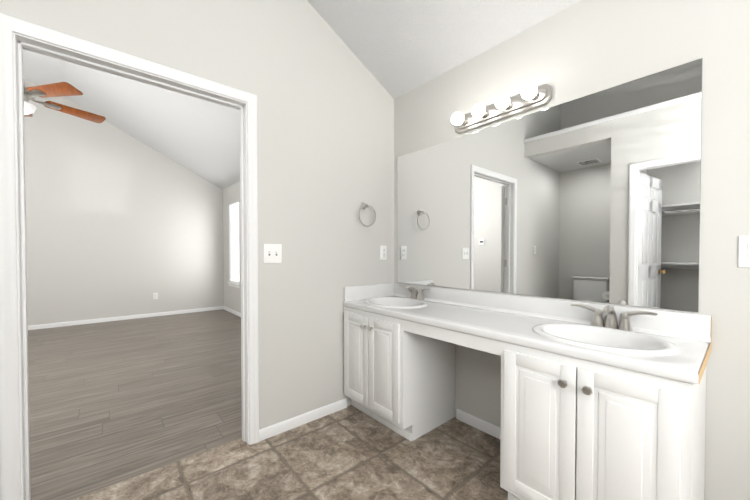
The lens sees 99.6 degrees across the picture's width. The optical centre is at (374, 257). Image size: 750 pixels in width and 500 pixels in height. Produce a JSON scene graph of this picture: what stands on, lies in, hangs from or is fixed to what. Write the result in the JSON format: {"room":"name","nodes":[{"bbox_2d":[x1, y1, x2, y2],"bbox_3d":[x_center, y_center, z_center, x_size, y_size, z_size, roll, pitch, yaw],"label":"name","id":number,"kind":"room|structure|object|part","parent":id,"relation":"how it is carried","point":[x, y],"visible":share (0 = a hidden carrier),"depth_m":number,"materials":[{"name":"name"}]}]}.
{"room":"bathroom","nodes":[
{"label":"bathroom","id":0,"kind":"room"},
{"bbox_2d":[24,96,223,325],"bbox_3d":[-4.873,-0.798,5.103,4.800,3.750,0.150,-1,1,-41],"label":"wall","id":1,"kind":"structure","parent":0,"point":[119,222],"depth_m":5.35,"materials":[{"name":"grey paint"}]},
{"bbox_2d":[28,306,222,329],"bbox_3d":[-4.820,1.045,5.070,4.440,0.066,0.012,-1,1,-41],"label":"baseboard","id":2,"kind":"structure","parent":1,"relation":"attached to","point":[53,325],"depth_m":5.42,"materials":[{"name":"white wood"}]},
{"bbox_2d":[153,293,157,299],"bbox_3d":[-3.996,0.697,5.771,0.072,0.118,0.008,-1,1,-41],"label":"electrical outlet","id":3,"kind":"object","parent":1,"relation":"attached to","point":[155,295],"visible":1,"depth_m":5.77,"materials":[{"name":"white plastic"}]},
{"bbox_2d":[28,309,241,499],"bbox_3d":[-3.268,1.167,3.257,4.800,0.120,5.090,-1,1,-41],"label":"floor","id":4,"kind":"structure","parent":0,"point":[112,402],"depth_m":2.56,"materials":[{"name":"wood"}]},
{"bbox_2d":[0,0,393,429],"bbox_3d":[-1.586,-0.737,1.260,4.500,3.750,0.115,-1,1,-41],"label":"wall","id":5,"kind":"structure","parent":0,"point":[325,117],"depth_m":2.10,"materials":[{"name":"grey paint"}]},
{"bbox_2d":[0,13,258,499],"bbox_3d":[-1.151,0.078,1.645,1.041,2.108,0.151,-1,1,-41],"label":"door frame","id":6,"kind":"structure","parent":5,"relation":"attached to","point":[10,472],"depth_m":1.34,"materials":[{"name":"white wood"}]},
{"bbox_2d":[263,244,281,263],"bbox_3d":[-0.640,-0.026,1.992,0.118,0.122,0.016,-1,1,-41],"label":"light switch","id":7,"kind":"object","parent":5,"relation":"attached to","point":[272,253],"visible":1,"depth_m":1.99,"materials":[{"name":"white plastic"}]},
{"bbox_2d":[259,398,346,440],"bbox_3d":[-0.464,1.091,2.165,0.659,0.066,0.012,-1,1,-41],"label":"baseboard","id":8,"kind":"structure","parent":5,"relation":"attached to","point":[288,424],"depth_m":2.13,"materials":[{"name":"white wood"}]},
{"bbox_2d":[359,203,375,225],"bbox_3d":[-0.070,-0.336,2.446,0.169,0.188,0.060,-1,1,-41],"label":"towel ring","id":9,"kind":"object","parent":5,"relation":"attached to","point":[363,205],"visible":1,"depth_m":2.44,"materials":[{"name":"silver metal"}]},
{"bbox_2d":[344,283,394,298],"bbox_3d":[-0.037,0.268,2.510,0.499,0.110,0.019,-1,1,-41],"label":"backsplash","id":10,"kind":"structure","parent":5,"relation":"attached to","point":[373,291],"depth_m":2.49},
{"bbox_2d":[380,245,386,259],"bbox_3d":[0.070,-0.042,2.605,0.072,0.118,0.008,-1,1,-41],"label":"outlet","id":11,"kind":"object","parent":5,"relation":"attached to","point":[383,252],"visible":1,"depth_m":2.60,"materials":[{"name":"white plastic"}]},
{"bbox_2d":[73,405,507,499],"bbox_3d":[-0.141,1.214,0.247,3.960,0.120,3.550,-1,1,-41],"label":"floor","id":12,"kind":"structure","parent":0,"point":[350,452],"depth_m":1.70,"materials":[{"name":"brown tile"}]},
{"bbox_2d":[344,307,707,499],"bbox_3d":[0.543,0.749,1.817,0.566,0.760,1.838,-1,1,-41],"label":"bathroom vanity","id":13,"kind":"object","parent":12,"relation":"on","point":[602,402],"depth_m":1.25,"materials":[{"name":"white wood"}]},
{"bbox_2d":[343,295,710,382],"bbox_3d":[0.561,0.349,1.818,0.528,0.040,1.850,-1,1,-41],"label":"countertop","id":14,"kind":"structure","parent":13,"relation":"on","point":[675,355],"depth_m":1.43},
{"bbox_2d":[364,297,427,307],"bbox_3d":[0.143,0.391,2.279,0.403,0.162,0.510,-1,1,-41],"label":"sink","id":15,"kind":"object","parent":14,"relation":"in","point":[380,302],"depth_m":2.39,"materials":[{"name":"white ceramic"}]},
{"bbox_2d":[398,285,429,300],"bbox_3d":[0.276,0.261,2.391,0.138,0.118,0.329,-1,1,-41],"label":"faucet","id":16,"kind":"object","parent":14,"relation":"on","point":[409,292],"depth_m":2.40,"materials":[{"name":"silver metal"}]},
{"bbox_2d":[532,323,680,354],"bbox_3d":[0.942,0.406,1.345,0.403,0.162,0.510,-1,1,-41],"label":"sink","id":17,"kind":"object","parent":14,"relation":"in","point":[603,337],"depth_m":1.39,"materials":[{"name":"white ceramic"}]},
{"bbox_2d":[571,304,657,331],"bbox_3d":[1.076,0.276,1.457,0.138,0.118,0.329,-1,1,-41],"label":"faucet","id":18,"kind":"object","parent":14,"relation":"on","point":[597,324],"depth_m":1.46,"materials":[{"name":"silver metal"}]},
{"bbox_2d":[23,0,580,189],"bbox_3d":[-2.114,-1.894,1.859,4.900,1.345,8.740,-1,1,-41],"label":"ceiling","id":19,"kind":"structure","parent":0,"point":[397,48],"depth_m":2.42,"materials":[{"name":"white paint"}]},
{"bbox_2d":[23,78,105,122],"bbox_3d":[-3.240,-1.881,2.852,1.242,1.158,1.211,-1,1,-41],"label":"ceiling fan","id":20,"kind":"object","parent":19,"relation":"hanging from","point":[32,91],"visible":0.56,"depth_m":2.83,"materials":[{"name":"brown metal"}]},
{"bbox_3d":[-3.209,-1.881,2.832,0.256,1.158,0.256,-1,1,-41],"label":"motor","id":21,"kind":"part","parent":20,"relation":"part of","materials":[{"name":"silver metal"}]},
{"bbox_2d":[223,0,749,499],"bbox_3d":[-0.347,-0.771,3.388,0.150,3.750,8.640,-1,1,-41],"label":"wall","id":22,"kind":"structure","parent":0,"point":[581,48],"depth_m":1.37,"materials":[{"name":"grey paint"}]},
{"bbox_2d":[223,306,240,316],"bbox_3d":[-1.518,1.051,4.662,0.012,0.066,4.925,-1,1,-41],"label":"baseboard","id":23,"kind":"structure","parent":22,"relation":"attached to","point":[225,308],"depth_m":6.07,"materials":[{"name":"white wood"}]},
{"bbox_2d":[227,200,239,287],"bbox_3d":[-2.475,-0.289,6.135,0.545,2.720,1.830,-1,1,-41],"label":"bedroom window","id":24,"kind":"structure","parent":22,"relation":"in","point":[232,283],"depth_m":6.20,"materials":[{"name":"white"}]},
{"bbox_2d":[230,203,238,281],"bbox_3d":[-2.627,-0.288,6.005,0.054,1.457,0.562,-1,1,-41],"label":"window blinds","id":25,"kind":"object","parent":24,"relation":"attached to","point":[235,230],"visible":0.62,"depth_m":6.04,"materials":[{"name":"white plastic"}]},
{"bbox_2d":[456,409,500,438],"bbox_3d":[0.758,1.093,2.000,0.012,0.066,0.572,-1,1,-41],"label":"baseboard","id":26,"kind":"structure","parent":22,"relation":"attached to","point":[481,424],"depth_m":2.08,"materials":[{"name":"white wood"}]},
{"bbox_2d":[451,83,551,133],"bbox_3d":[0.712,-0.904,1.919,0.143,0.114,0.624,-1,1,-41],"label":"light bar","id":27,"kind":"object","parent":22,"relation":"attached to","point":[530,96],"visible":1,"depth_m":1.87,"materials":[{"name":"silver metal"}]},
{"bbox_2d":[397,58,702,311],"bbox_3d":[0.763,-0.306,1.976,0.005,1.042,1.770,-1,1,-41],"label":"vanity mirror","id":28,"kind":"object","parent":22,"relation":"attached to","point":[594,197],"visible":1,"depth_m":1.65,"materials":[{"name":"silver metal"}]},
{"bbox_2d":[395,283,710,342],"bbox_3d":[0.755,0.277,1.983,0.019,0.110,1.850,-1,1,-41],"label":"backsplash","id":29,"kind":"structure","parent":22,"relation":"attached to","point":[689,325],"depth_m":1.62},
{"bbox_2d":[738,235,749,267],"bbox_3d":[1.432,-0.024,1.196,0.008,0.122,0.080,-1,1,-41],"label":"outlet","id":30,"kind":"object","parent":22,"relation":"attached to","point":[744,253],"visible":1,"depth_m":1.21,"materials":[{"name":"white plastic"}]}
]}

